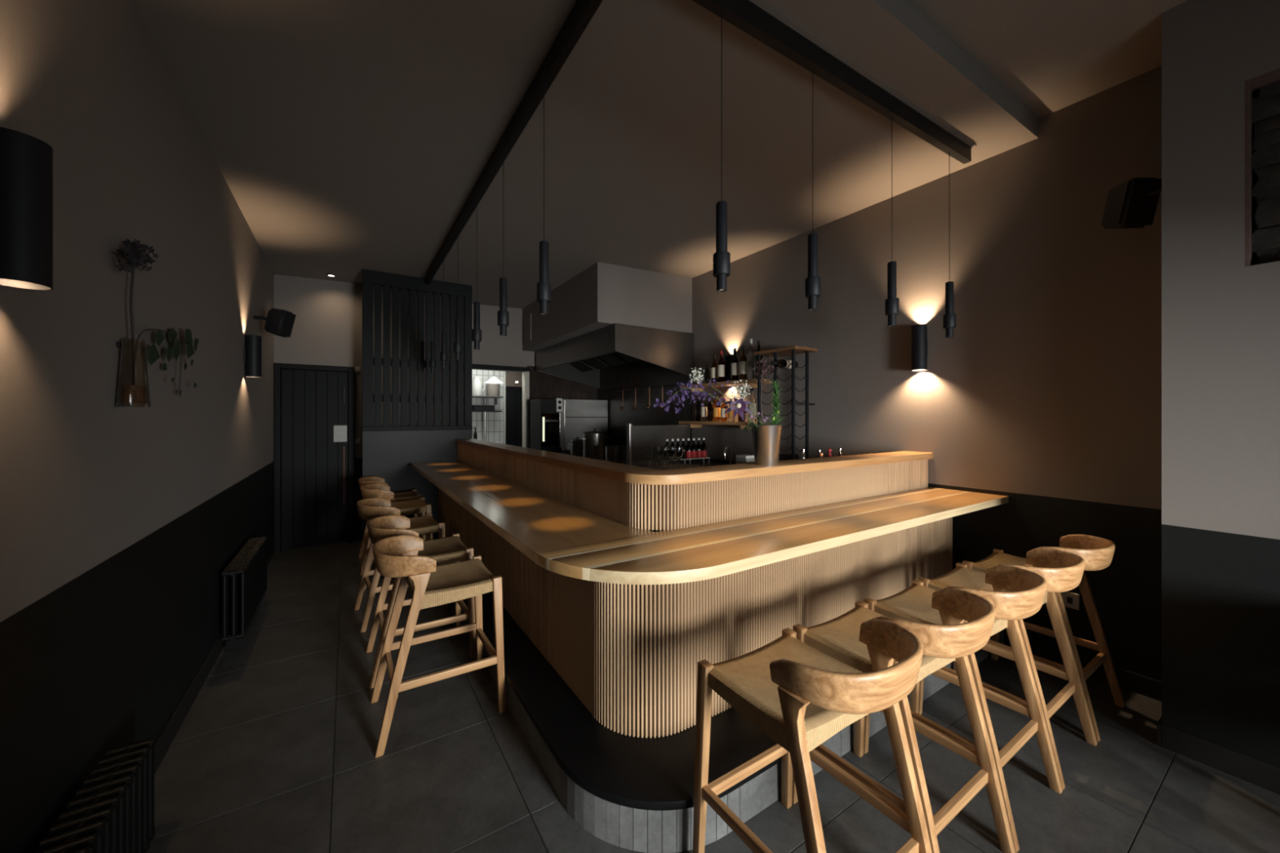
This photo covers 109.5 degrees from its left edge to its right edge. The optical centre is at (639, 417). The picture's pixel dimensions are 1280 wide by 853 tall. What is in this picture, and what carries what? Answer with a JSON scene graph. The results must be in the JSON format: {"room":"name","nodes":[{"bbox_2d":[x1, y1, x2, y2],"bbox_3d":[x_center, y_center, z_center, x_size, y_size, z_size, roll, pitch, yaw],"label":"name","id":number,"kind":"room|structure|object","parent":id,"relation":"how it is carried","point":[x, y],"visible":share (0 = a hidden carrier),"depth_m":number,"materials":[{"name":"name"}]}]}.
{"room":"restaurant","nodes":[
{"label":"restaurant","id":0,"kind":"room"},
{"bbox_2d":[0,0,273,852],"bbox_3d":[-1.975,-0.275,1.682,0.150,3.550,7.770,0,0,-33],"label":"wall","id":1,"kind":"structure","parent":0,"point":[120,527],"depth_m":1.53,"materials":[{"name":"paint"}]},
{"bbox_2d":[0,127,53,290],"bbox_3d":[-1.379,-0.455,0.996,0.106,0.320,0.096,0,0,-33],"label":"wall sconce","id":2,"kind":"object","parent":1,"relation":"attached to","point":[26,161],"visible":1,"depth_m":0.98,"materials":[{"name":"black metal"}]},
{"bbox_2d":[115,337,151,407],"bbox_3d":[-1.772,-0.154,1.581,0.080,0.235,0.128,0,0,-33],"label":"vase","id":3,"kind":"object","parent":1,"relation":"attached to","point":[133,386],"visible":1,"depth_m":1.55,"materials":[{"name":"clear glass"}]},
{"bbox_2d":[110,238,159,338],"bbox_3d":[-1.771,-0.367,1.591,0.082,0.560,0.474,0,0,-33],"label":"umbel","id":4,"kind":"object","parent":3,"relation":"in","point":[134,258],"visible":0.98,"depth_m":1.56,"materials":[{"name":"plant"}]},
{"bbox_2d":[137,327,199,396],"bbox_3d":[-1.973,-0.254,1.890,0.045,0.314,0.740,0,0,-31],"label":"trailing ivy","id":5,"kind":"object","parent":1,"relation":"attached to","point":[153,355],"visible":0.91,"depth_m":1.97,"materials":[{"name":"green plant"}]},
{"bbox_2d":[154,543,274,773],"bbox_3d":[-1.864,1.400,1.659,0.012,0.100,7.610,0,0,-33],"label":"baseboard","id":6,"kind":"structure","parent":1,"relation":"attached to","point":[171,728],"depth_m":2.20,"materials":[{"name":"paint"}]},
{"bbox_2d":[243,334,261,377],"bbox_3d":[-3.000,-0.475,3.502,0.106,0.320,0.096,0,0,-33],"label":"wall sconce","id":7,"kind":"object","parent":1,"relation":"attached to","point":[252,351],"visible":1,"depth_m":3.47,"materials":[{"name":"black metal"}]},
{"bbox_2d":[253,308,296,337],"bbox_3d":[-3.146,-0.814,3.881,0.281,0.235,0.144,0,0,-5],"label":"wall speaker","id":8,"kind":"object","parent":1,"relation":"attached to","point":[280,322],"visible":1,"depth_m":3.83,"materials":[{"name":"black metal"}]},
{"bbox_2d":[278,311,296,337],"bbox_3d":[-3.035,-0.802,3.891,0.058,0.201,0.135,0,0,-5],"label":"grille","id":9,"kind":"object","parent":8,"relation":"attached to","point":[286,318],"depth_m":3.87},
{"bbox_2d":[273,274,464,543],"bbox_3d":[-3.163,-0.275,5.469,1.970,3.550,0.120,0,0,-33],"label":"wall","id":10,"kind":"structure","parent":0,"point":[327,328],"depth_m":5.20,"materials":[{"name":"paint"}]},
{"bbox_2d":[274,363,354,552],"bbox_3d":[-3.664,0.430,5.112,0.730,2.040,0.135,0,0,-33],"label":"door","id":11,"kind":"structure","parent":10,"relation":"in","point":[314,404],"depth_m":5.10,"materials":[{"name":"paint"}]},
{"bbox_2d":[471,369,502,444],"bbox_3d":[-2.700,0.150,7.257,1.390,2.600,1.480,0,0,-33],"label":"wall","id":12,"kind":"structure","parent":0,"point":[494,420],"depth_m":8.03,"materials":[{"name":"white tile"}]},
{"bbox_2d":[471,395,502,404],"bbox_3d":[-2.825,-0.301,7.772,0.860,0.142,0.280,0,0,-33],"label":"wall shelf","id":13,"kind":"object","parent":12,"relation":"attached to","point":[495,397],"visible":0.53,"depth_m":7.83,"materials":[{"name":"metal"}]},
{"bbox_2d":[471,376,484,395],"bbox_3d":[-2.779,-0.537,7.743,0.200,0.330,0.169,0,0,2],"label":"jug","id":14,"kind":"object","parent":13,"relation":"on","point":[477,390],"visible":0.97,"depth_m":7.68,"materials":[{"name":"ceramic"}]},
{"bbox_2d":[486,379,499,395],"bbox_3d":[-2.570,-0.522,7.913,0.216,0.300,0.216,0,0,-33],"label":"canister","id":15,"kind":"object","parent":13,"relation":"on","point":[492,389],"visible":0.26,"depth_m":7.83,"materials":[{"name":"metal"}]},
{"bbox_2d":[522,371,528,448],"bbox_3d":[-1.746,0.375,6.911,0.065,2.150,0.142,0,0,-33],"label":"trim","id":16,"kind":"structure","parent":12,"relation":"attached to","point":[526,374],"depth_m":6.86,"materials":[{"name":"metal"}]},
{"bbox_2d":[505,371,522,386],"bbox_3d":[-2.017,0.150,8.521,1.130,2.600,0.100,0,0,-33],"label":"wall","id":17,"kind":"structure","parent":0,"point":[511,377],"depth_m":8.27,"materials":[{"name":"paint"}]},
{"bbox_2d":[502,371,505,444],"bbox_3d":[-2.449,0.150,8.158,0.040,2.600,0.040,0,0,-33],"label":"trim","id":18,"kind":"structure","parent":17,"relation":"attached to","point":[504,372],"depth_m":8.14,"materials":[{"name":"white plastic"}]},
{"bbox_2d":[505,386,522,447],"bbox_3d":[-2.170,0.435,8.375,0.665,2.010,0.099,0,0,-33],"label":"door","id":19,"kind":"structure","parent":17,"relation":"in","point":[513,395],"depth_m":8.29,"materials":[{"name":"paint"}]},
{"bbox_2d":[471,303,597,448],"bbox_3d":[-1.617,-0.300,6.808,2.320,3.500,0.450,0,0,-33],"label":"wall","id":20,"kind":"structure","parent":0,"point":[496,349],"depth_m":6.78,"materials":[{"name":"paint"}]},
{"bbox_2d":[471,364,529,371],"bbox_3d":[-2.068,-0.733,6.630,0.930,0.065,0.020,0,0,-33],"label":"trim","id":21,"kind":"structure","parent":20,"relation":"attached to","point":[473,366],"depth_m":6.63,"materials":[{"name":"paint"}]},
{"bbox_2d":[133,0,1187,308],"bbox_3d":[-0.251,-1.869,2.994,4.470,0.648,8.340,0,0,-33],"label":"ceiling","id":22,"kind":"structure","parent":0,"point":[348,137],"depth_m":2.41,"materials":[{"name":"paint"}]},
{"bbox_2d":[425,0,603,284],"bbox_3d":[-1.217,-1.553,3.271,0.036,0.096,4.345,0,0,-33],"label":"ceiling beam","id":23,"kind":"structure","parent":22,"relation":"attached to","point":[583,11],"depth_m":2.22,"materials":[{"name":"metal"}]},
{"bbox_2d":[429,341,435,373],"bbox_3d":[-2.185,-0.990,4.768,0.064,1.030,0.064,0,0,-33],"label":"pendant lamp","id":24,"kind":"object","parent":23,"relation":"hanging from","point":[432,362],"visible":1,"depth_m":4.75,"materials":[{"name":"black metal"}]},
{"bbox_2d":[440,256,447,367],"bbox_3d":[-1.832,-0.990,4.222,0.064,1.030,0.064,0,0,-33],"label":"pendant lamp","id":25,"kind":"object","parent":23,"relation":"hanging from","point":[443,354],"visible":1,"depth_m":4.21,"materials":[{"name":"black metal"}]},
{"bbox_2d":[453,318,462,359],"bbox_3d":[-1.484,-0.990,3.685,0.064,1.030,0.064,0,0,-33],"label":"pendant lamp","id":26,"kind":"object","parent":23,"relation":"hanging from","point":[457,344],"visible":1,"depth_m":3.67,"materials":[{"name":"black metal"}]},
{"bbox_2d":[471,301,481,350],"bbox_3d":[-1.135,-0.990,3.145,0.064,1.030,0.064,0,0,-33],"label":"pendant lamp","id":27,"kind":"object","parent":23,"relation":"hanging from","point":[476,331],"visible":1,"depth_m":3.13,"materials":[{"name":"black metal"}]},
{"bbox_2d":[497,156,509,336],"bbox_3d":[-0.789,-0.990,2.610,0.064,1.030,0.064,0,0,-33],"label":"pendant lamp","id":28,"kind":"object","parent":23,"relation":"hanging from","point":[503,315],"visible":1,"depth_m":2.59,"materials":[{"name":"black metal"}]},
{"bbox_2d":[537,88,551,315],"bbox_3d":[-0.439,-0.990,2.069,0.064,1.030,0.064,0,0,-33],"label":"pendant lamp","id":29,"kind":"object","parent":23,"relation":"hanging from","point":[544,287],"visible":1,"depth_m":2.05,"materials":[{"name":"black metal"}]},
{"bbox_2d":[522,262,692,351],"bbox_3d":[-0.579,-1.381,6.146,1.296,0.738,2.450,0,0,-33],"label":"bulkhead","id":30,"kind":"object","parent":22,"relation":"attached to","point":[602,295],"visible":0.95,"depth_m":5.19,"materials":[{"name":"paint"}]},
{"bbox_2d":[535,323,693,388],"bbox_3d":[-0.468,-0.748,6.141,1.086,0.526,2.420,0,0,-33],"label":"extractor hood","id":31,"kind":"object","parent":30,"relation":"attached to","point":[577,359],"visible":0.99,"depth_m":5.33,"materials":[{"name":"metal"}]},
{"bbox_2d":[691,0,976,164],"bbox_3d":[1.011,-1.594,2.140,2.477,0.177,0.075,0,0,-33],"label":"ceiling beam","id":32,"kind":"structure","parent":22,"relation":"attached to","point":[757,19],"depth_m":2.04,"materials":[{"name":"paint"}]},
{"bbox_2d":[712,12,730,292],"bbox_3d":[0.306,-0.997,1.692,0.064,1.044,0.064,0,0,-33],"label":"pendant lamp","id":33,"kind":"object","parent":32,"relation":"hanging from","point":[721,258],"visible":1,"depth_m":1.68,"materials":[{"name":"black metal"}]},
{"bbox_2d":[804,67,820,311],"bbox_3d":[0.759,-1.006,1.986,0.064,1.061,0.064,0,0,-33],"label":"pendant lamp","id":34,"kind":"object","parent":32,"relation":"hanging from","point":[812,282],"visible":1,"depth_m":1.97,"materials":[{"name":"black metal"}]},
{"bbox_2d":[884,116,898,326],"bbox_3d":[1.303,-1.016,2.338,0.064,1.083,0.064,0,0,-33],"label":"pendant lamp","id":35,"kind":"object","parent":32,"relation":"hanging from","point":[891,303],"visible":1,"depth_m":2.32,"materials":[{"name":"black metal"}]},
{"bbox_2d":[942,151,955,337],"bbox_3d":[1.837,-1.027,2.683,0.064,1.104,0.064,0,0,-33],"label":"pendant lamp","id":36,"kind":"object","parent":32,"relation":"hanging from","point":[949,317],"visible":1,"depth_m":2.67,"materials":[{"name":"black metal"}]},
{"bbox_2d":[145,540,1279,852],"bbox_3d":[-0.672,1.480,3.645,4.470,0.060,9.749,0,0,-33],"label":"floor","id":37,"kind":"structure","parent":0,"point":[274,752],"depth_m":1.86,"materials":[{"name":"tile"}]},
{"bbox_2d":[33,737,155,852],"bbox_3d":[-1.371,1.248,1.042,0.107,0.403,1.139,0,0,-33],"label":"radiator","id":38,"kind":"object","parent":37,"relation":"on","point":[113,811],"visible":1,"depth_m":1.29,"materials":[{"name":"metal"}]},
{"bbox_2d":[222,536,266,652],"bbox_3d":[-2.746,1.191,3.168,0.107,0.518,1.004,0,0,-33],"label":"radiator","id":39,"kind":"object","parent":37,"relation":"on","point":[244,580],"visible":1,"depth_m":2.85,"materials":[{"name":"metal"}]},
{"bbox_2d":[358,476,421,570],"bbox_3d":[-2.558,1.031,4.633,0.556,0.840,0.465,0,0,-33],"label":"bar stool","id":40,"kind":"object","parent":37,"relation":"on","point":[406,495],"visible":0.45,"depth_m":4.66,"materials":[{"name":"brown wood"}]},
{"bbox_2d":[360,483,431,590],"bbox_3d":[-2.228,1.031,4.133,0.556,0.840,0.465,0,0,-33],"label":"bar stool","id":41,"kind":"object","parent":37,"relation":"on","point":[375,490],"visible":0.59,"depth_m":4.08,"materials":[{"name":"brown wood"}]},
{"bbox_2d":[354,497,447,632],"bbox_3d":[-1.800,1.031,3.397,0.556,0.840,0.465,0,0,-37],"label":"bar stool","id":42,"kind":"object","parent":37,"relation":"on","point":[369,508],"visible":0.61,"depth_m":3.35,"materials":[{"name":"brown wood"}]},
{"bbox_2d":[362,269,472,537],"bbox_3d":[-2.482,-0.061,5.102,1.115,3.022,0.087,0,0,-33],"label":"slatted screen","id":43,"kind":"object","parent":37,"relation":"on","point":[388,451],"visible":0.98,"depth_m":5.04,"materials":[{"name":"paint"}]},
{"bbox_2d":[365,515,476,688],"bbox_3d":[-1.340,1.031,2.760,0.556,0.840,0.465,0,0,-33],"label":"bar stool","id":44,"kind":"object","parent":37,"relation":"on","point":[451,549],"visible":0.66,"depth_m":2.71,"materials":[{"name":"brown wood"}]},
{"bbox_2d":[370,534,505,757],"bbox_3d":[-1.020,1.031,2.270,0.556,0.840,0.465,0,0,-33],"label":"bar stool","id":45,"kind":"object","parent":37,"relation":"on","point":[430,584],"visible":1,"depth_m":2.21,"materials":[{"name":"brown wood"}]},
{"bbox_2d":[471,410,502,443],"bbox_3d":[-2.803,0.662,7.775,0.780,1.575,0.280,0,0,-33],"label":"table","id":46,"kind":"object","parent":37,"relation":"on","point":[484,411],"visible":0.27,"depth_m":7.74,"materials":[{"name":"metal"}]},
{"bbox_2d":[471,404,495,410],"bbox_3d":[-2.719,-0.170,7.829,0.350,0.090,0.250,0,0,-33],"label":"crate","id":47,"kind":"object","parent":46,"relation":"on","point":[474,407],"visible":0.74,"depth_m":7.72,"materials":[{"name":"metal"}]},
{"bbox_2d":[560,399,608,451],"bbox_3d":[-0.944,0.110,7.065,0.850,0.780,0.350,0,0,-33],"label":"fridge","id":48,"kind":"object","parent":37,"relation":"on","point":[579,416],"visible":0.6,"depth_m":6.91,"materials":[{"name":"metal"}]},
{"bbox_2d":[551,450,732,470],"bbox_3d":[-0.157,0.935,5.246,1.536,0.870,4.340,0,0,-33],"label":"countertop","id":49,"kind":"structure","parent":37,"relation":"on","point":[694,463],"depth_m":4.79,"materials":[{"name":"metal"}]},
{"bbox_2d":[529,398,562,453],"bbox_3d":[-1.354,0.113,6.520,0.310,0.775,0.481,0,0,-33],"label":"oven","id":50,"kind":"object","parent":49,"relation":"on","point":[545,415],"visible":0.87,"depth_m":6.37,"materials":[{"name":"black metal"}]},
{"bbox_2d":[568,436,582,457],"bbox_3d":[-0.807,0.375,5.850,0.250,0.250,0.182,0,0,-33],"label":"stock pot","id":51,"kind":"object","parent":49,"relation":"on","point":[576,445],"visible":0.79,"depth_m":5.78,"materials":[{"name":"metal"}]},
{"bbox_2d":[580,428,609,459],"bbox_3d":[-0.548,0.318,5.505,0.315,0.365,0.301,0,0,10],"label":"stock pot","id":52,"kind":"object","parent":49,"relation":"on","point":[594,442],"visible":0.91,"depth_m":5.38,"materials":[{"name":"metal"}]},
{"bbox_2d":[604,444,626,463],"bbox_3d":[-0.184,0.406,5.050,0.439,0.189,0.242,0,0,-33],"label":"stock pot","id":53,"kind":"object","parent":49,"relation":"on","point":[614,453],"visible":0.82,"depth_m":4.90,"materials":[{"name":"metal"}]},
{"bbox_2d":[626,423,689,466],"bbox_3d":[0.215,0.280,4.772,0.795,0.440,0.060,0,0,-33],"label":"divider","id":54,"kind":"object","parent":49,"relation":"on","point":[638,437],"visible":0.62,"depth_m":4.68,"materials":[{"name":"metal"}]},
{"bbox_2d":[753,345,817,459],"bbox_3d":[1.320,-0.057,4.112,0.314,1.113,0.470,0,0,-33],"label":"wine rack","id":55,"kind":"object","parent":49,"relation":"on","point":[791,350],"visible":0.66,"depth_m":3.97,"materials":[{"name":"black metal"}]},
{"bbox_2d":[770,359,798,368],"bbox_3d":[1.259,-0.472,3.959,0.305,0.075,0.075,0,0,-33],"label":"wine bottle","id":56,"kind":"object","parent":55,"relation":"on","point":[782,363],"visible":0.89,"depth_m":3.92,"materials":[{"name":"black glass"}]},
{"bbox_3d":[0.184,0.459,3.454,0.260,0.082,0.180,0,0,-33],"label":"stand","id":57,"kind":"object","parent":49,"relation":"on","visible":0},
{"bbox_2d":[644,446,653,468],"bbox_3d":[0.073,0.318,3.436,0.074,0.200,0.074,0,0,-33],"label":"wine glass","id":58,"kind":"object","parent":57,"relation":"on","point":[648,451],"visible":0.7,"depth_m":3.41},
{"bbox_2d":[644,446,653,461],"bbox_3d":[0.073,0.273,3.436,0.074,0.110,0.074,0,0,-33],"label":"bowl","id":59,"kind":"object","parent":58,"relation":"on","point":[648,451],"depth_m":3.41,"materials":[{"name":"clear glass"}]},
{"bbox_2d":[652,446,662,469],"bbox_3d":[0.127,0.318,3.375,0.074,0.200,0.074,0,0,-33],"label":"wine glass","id":60,"kind":"object","parent":57,"relation":"on","point":[656,451],"visible":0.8,"depth_m":3.35,"materials":[{"name":"glass"}]},
{"bbox_2d":[652,446,662,462],"bbox_3d":[0.127,0.273,3.375,0.074,0.110,0.074,0,0,-33],"label":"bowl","id":61,"kind":"object","parent":60,"relation":"on","point":[656,451],"depth_m":3.35,"materials":[{"name":"clear glass"}]},
{"bbox_2d":[661,446,669,469],"bbox_3d":[0.184,0.318,3.412,0.074,0.200,0.074,0,0,-33],"label":"wine glass","id":62,"kind":"object","parent":57,"relation":"on","point":[664,450],"visible":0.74,"depth_m":3.38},
{"bbox_2d":[661,446,669,461],"bbox_3d":[0.184,0.273,3.412,0.074,0.110,0.074,0,0,-33],"label":"bowl","id":63,"kind":"object","parent":62,"relation":"on","point":[664,450],"depth_m":3.38,"materials":[{"name":"clear glass"}]},
{"bbox_2d":[668,445,676,469],"bbox_3d":[0.241,0.318,3.449,0.074,0.200,0.074,0,0,-33],"label":"wine glass","id":64,"kind":"object","parent":57,"relation":"on","point":[672,449],"visible":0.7,"depth_m":3.42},
{"bbox_2d":[668,445,676,460],"bbox_3d":[0.241,0.273,3.449,0.074,0.110,0.074,0,0,-33],"label":"bowl","id":65,"kind":"object","parent":64,"relation":"on","point":[672,449],"depth_m":3.42,"materials":[{"name":"clear glass"}]},
{"bbox_2d":[674,445,683,468],"bbox_3d":[0.298,0.318,3.486,0.074,0.200,0.074,0,0,-33],"label":"wine glass","id":66,"kind":"object","parent":57,"relation":"on","point":[679,449],"visible":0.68,"depth_m":3.46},
{"bbox_2d":[674,445,683,460],"bbox_3d":[0.298,0.273,3.486,0.074,0.110,0.074,0,0,-33],"label":"bowl","id":67,"kind":"object","parent":66,"relation":"on","point":[679,449],"depth_m":3.46,"materials":[{"name":"clear glass"}]},
{"bbox_2d":[425,443,1004,852],"bbox_3d":[-0.081,0.871,3.951,2.840,1.158,4.447,0,0,-33],"label":"bar counter","id":68,"kind":"object","parent":37,"relation":"on","point":[601,678],"depth_m":2.00,"materials":[{"name":"wood"}]},
{"bbox_2d":[455,438,933,484],"bbox_3d":[-0.031,0.271,4.237,2.446,0.043,4.021,0,0,-33],"label":"countertop","id":69,"kind":"structure","parent":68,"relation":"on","point":[612,470],"depth_m":2.42,"materials":[{"name":"wood"}]},
{"bbox_2d":[751,424,782,465],"bbox_3d":[0.677,0.143,2.417,0.162,0.211,0.162,0,0,-33],"label":"bucket","id":70,"kind":"object","parent":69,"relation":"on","point":[766,442],"visible":0.89,"depth_m":2.36,"materials":[{"name":"metal"}]},
{"bbox_2d":[653,378,751,421],"bbox_3d":[0.363,-0.066,2.345,0.584,0.266,0.133,0,0,-3],"label":"larkspur spray","id":71,"kind":"object","parent":70,"relation":"in","point":[722,400],"visible":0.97,"depth_m":2.34,"materials":[{"name":"purple plant"}]},
{"bbox_2d":[689,367,751,421],"bbox_3d":[0.448,-0.101,2.407,0.376,0.335,0.095,0,0,-10],"label":"sprig","id":72,"kind":"object","parent":70,"relation":"in","point":[699,377],"visible":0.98,"depth_m":2.38,"materials":[{"name":"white plant"}]},
{"bbox_2d":[723,397,761,425],"bbox_3d":[0.564,-0.019,2.353,0.252,0.171,0.074,0,0,-14],"label":"clematis","id":73,"kind":"object","parent":70,"relation":"in","point":[738,402],"visible":0.84,"depth_m":2.32,"materials":[{"name":"purple plant"}]},
{"bbox_2d":[730,379,763,425],"bbox_3d":[0.566,-0.067,2.374,0.175,0.265,0.114,0,0,19],"label":"sprig","id":74,"kind":"object","parent":70,"relation":"in","point":[740,389],"visible":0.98,"depth_m":2.38,"materials":[{"name":"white plant"}]},
{"bbox_2d":[752,355,780,424],"bbox_3d":[0.680,-0.136,2.469,0.138,0.403,0.112,0,0,-33],"label":"dusky seedhead","id":75,"kind":"object","parent":70,"relation":"on","point":[761,368],"visible":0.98,"depth_m":2.45,"materials":[{"name":"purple plant"}]},
{"bbox_2d":[766,378,785,425],"bbox_3d":[0.725,-0.079,2.439,0.134,0.291,0.120,0,0,16],"label":"frond","id":76,"kind":"object","parent":70,"relation":"on","point":[774,386],"visible":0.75,"depth_m":2.42,"materials":[{"name":"green plant"}]},
{"bbox_2d":[409,460,1008,584],"bbox_3d":[-0.112,0.515,3.927,2.918,0.040,4.455,0,0,-33],"label":"countertop","id":77,"kind":"structure","parent":68,"relation":"on","point":[563,538],"depth_m":2.00,"materials":[{"name":"wood"}]},
{"bbox_2d":[692,618,932,852],"bbox_3d":[0.511,1.031,1.355,0.465,0.840,0.556,0,0,-33],"label":"bar stool","id":78,"kind":"object","parent":37,"relation":"on","point":[797,694],"visible":1,"depth_m":1.31,"materials":[{"name":"wood"}]},
{"bbox_2d":[791,588,1015,852],"bbox_3d":[0.903,1.031,1.608,0.465,0.840,0.556,0,0,-33],"label":"bar stool","id":79,"kind":"object","parent":37,"relation":"on","point":[953,640],"visible":0.6,"depth_m":1.53,"materials":[{"name":"brown wood"}]},
{"bbox_2d":[863,565,1062,852],"bbox_3d":[1.296,1.031,1.863,0.465,0.840,0.556,0,0,-33],"label":"bar stool","id":80,"kind":"object","parent":37,"relation":"on","point":[1018,593],"visible":0.68,"depth_m":1.80,"materials":[{"name":"brown wood"}]},
{"bbox_2d":[917,548,1097,790],"bbox_3d":[1.689,1.031,2.117,0.465,0.840,0.556,0,0,-33],"label":"bar stool","id":81,"kind":"object","parent":37,"relation":"on","point":[1062,571],"visible":0.52,"depth_m":2.06,"materials":[{"name":"brown wood"}]},
{"bbox_2d":[962,534,1125,742],"bbox_3d":[2.094,1.031,2.379,0.465,0.840,0.556,0,0,-33],"label":"bar stool","id":82,"kind":"object","parent":37,"relation":"on","point":[1097,553],"visible":0.49,"depth_m":2.31,"materials":[{"name":"brown wood"}]},
{"bbox_3d":[0.922,0.990,3.026,2.136,0.920,0.480,0,0,-33],"label":"bench","id":83,"kind":"object","parent":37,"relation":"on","visible":0},
{"bbox_2d":[735,454,755,463],"bbox_3d":[0.671,0.383,2.850,0.100,0.294,0.090,0,0,-33],"label":"napkin stack","id":84,"kind":"object","parent":83,"relation":"on","point":[742,459],"visible":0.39,"depth_m":2.82,"materials":[{"name":"white paper"}]},
{"bbox_2d":[597,66,1161,681],"bbox_3d":[0.546,-0.275,5.727,0.162,3.550,8.175,0,0,-33],"label":"wall","id":85,"kind":"structure","parent":0,"point":[1045,394],"depth_m":2.86,"materials":[{"name":"paint"}]},
{"bbox_2d":[678,421,762,429],"bbox_3d":[0.845,0.077,4.935,0.220,0.075,1.090,0,0,-33],"label":"shelf","id":86,"kind":"object","parent":85,"relation":"attached to","point":[692,424],"visible":0.77,"depth_m":4.80,"materials":[{"name":"brown wood"}]},
{"bbox_2d":[695,396,701,421],"bbox_3d":[0.666,-0.101,5.156,0.064,0.281,0.064,0,0,-33],"label":"bottle","id":87,"kind":"object","parent":86,"relation":"on","point":[698,407],"visible":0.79,"depth_m":5.13,"materials":[{"name":"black glass"}]},
{"bbox_2d":[701,395,706,421],"bbox_3d":[0.719,-0.106,5.075,0.069,0.292,0.069,0,0,-33],"label":"bottle","id":88,"kind":"object","parent":86,"relation":"on","point":[704,408],"visible":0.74,"depth_m":5.05,"materials":[{"name":"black glass"}]},
{"bbox_2d":[706,395,713,421],"bbox_3d":[0.776,-0.106,4.986,0.072,0.292,0.072,0,0,-33],"label":"bottle","id":89,"kind":"object","parent":86,"relation":"on","point":[709,406],"visible":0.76,"depth_m":4.96,"materials":[{"name":"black glass"}]},
{"bbox_2d":[712,396,720,421],"bbox_3d":[0.832,-0.096,4.899,0.081,0.271,0.081,0,0,-33],"label":"bottle","id":90,"kind":"object","parent":86,"relation":"on","point":[716,409],"visible":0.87,"depth_m":4.87,"materials":[{"name":"orange glass"}]},
{"bbox_2d":[747,387,755,422],"bbox_3d":[1.108,-0.128,4.473,0.077,0.337,0.077,0,0,-33],"label":"bottle","id":91,"kind":"object","parent":86,"relation":"on","point":[752,399],"visible":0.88,"depth_m":4.44,"materials":[{"name":"clear glass"}]},
{"bbox_2d":[680,378,771,391],"bbox_3d":[0.880,-0.338,4.881,0.220,0.075,1.180,0,0,-33],"label":"shelf","id":92,"kind":"object","parent":85,"relation":"attached to","point":[751,382],"visible":0.64,"depth_m":4.68,"materials":[{"name":"brown wood"}]},
{"bbox_2d":[711,355,717,382],"bbox_3d":[0.807,-0.526,4.911,0.073,0.302,0.073,0,0,-33],"label":"bottle","id":93,"kind":"object","parent":92,"relation":"on","point":[713,366],"visible":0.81,"depth_m":4.88,"materials":[{"name":"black glass"}]},
{"bbox_2d":[717,351,724,382],"bbox_3d":[0.866,-0.543,4.820,0.077,0.337,0.077,0,0,-33],"label":"bottle","id":94,"kind":"object","parent":92,"relation":"on","point":[721,364],"visible":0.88,"depth_m":4.79,"materials":[{"name":"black glass"}]},
{"bbox_2d":[730,348,738,381],"bbox_3d":[0.975,-0.543,4.651,0.077,0.337,0.077,0,0,-33],"label":"bottle","id":95,"kind":"object","parent":92,"relation":"on","point":[735,362],"visible":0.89,"depth_m":4.62,"materials":[{"name":"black glass"}]},
{"bbox_2d":[739,346,746,380],"bbox_3d":[1.039,-0.548,4.552,0.077,0.347,0.077,0,0,-33],"label":"bottle","id":96,"kind":"object","parent":92,"relation":"on","point":[743,360],"visible":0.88,"depth_m":4.52,"materials":[{"name":"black glass"}]},
{"bbox_2d":[747,338,754,379],"bbox_3d":[1.097,-0.576,4.463,0.068,0.402,0.068,0,0,-33],"label":"bottle","id":97,"kind":"object","parent":92,"relation":"on","point":[750,354],"visible":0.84,"depth_m":4.44,"materials":[{"name":"clear glass"}]},
{"bbox_2d":[724,355,733,386],"bbox_3d":[0.961,-0.505,4.861,0.106,0.320,0.096,0,0,-33],"label":"wall sconce","id":98,"kind":"object","parent":85,"relation":"attached to","point":[727,358],"visible":0.56,"depth_m":4.82,"materials":[{"name":"black metal"}]},
{"bbox_2d":[911,324,927,370],"bbox_3d":[2.007,-0.500,3.244,0.106,0.320,0.096,0,0,-33],"label":"wall sconce","id":99,"kind":"object","parent":85,"relation":"attached to","point":[918,332],"visible":1,"depth_m":3.21,"materials":[{"name":"black metal"}]},
{"bbox_2d":[1060,591,1079,609],"bbox_3d":[2.457,1.050,2.632,0.015,0.088,0.148,0,0,-33],"label":"wall socket","id":100,"kind":"object","parent":85,"relation":"attached to","point":[1071,600],"visible":0.5,"depth_m":2.60,"materials":[{"name":"white plastic"}]},
{"bbox_2d":[1027,638,1161,701],"bbox_3d":[2.516,1.400,2.543,0.012,0.100,0.663,0,0,-33],"label":"baseboard","id":101,"kind":"structure","parent":85,"relation":"attached to","point":[1128,680],"depth_m":2.43,"materials":[{"name":"paint"}]},
{"bbox_2d":[1101,177,1161,229],"bbox_3d":[2.432,-1.054,2.223,0.144,0.235,0.258,0,0,2],"label":"wall speaker","id":102,"kind":"object","parent":85,"relation":"attached to","point":[1131,203],"visible":0.89,"depth_m":2.20,"materials":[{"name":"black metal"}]},
{"bbox_2d":[1122,178,1161,225],"bbox_3d":[2.430,-1.042,2.185,0.135,0.201,0.058,0,0,2],"label":"grille","id":103,"kind":"object","parent":102,"relation":"attached to","point":[1140,197],"depth_m":2.18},
{"bbox_2d":[1161,0,1279,768],"bbox_3d":[3.065,-0.275,1.402,0.630,3.550,1.825,0,0,-33],"label":"wall","id":104,"kind":"structure","parent":0,"point":[1220,59],"depth_m":1.86,"materials":[{"name":"paint"}]},
{"bbox_2d":[1156,715,1279,794],"bbox_3d":[2.994,1.400,1.363,0.492,0.100,1.837,0,0,-33],"label":"baseboard","id":105,"kind":"structure","parent":104,"relation":"attached to","point":[1257,772],"depth_m":1.85,"materials":[{"name":"paint"}]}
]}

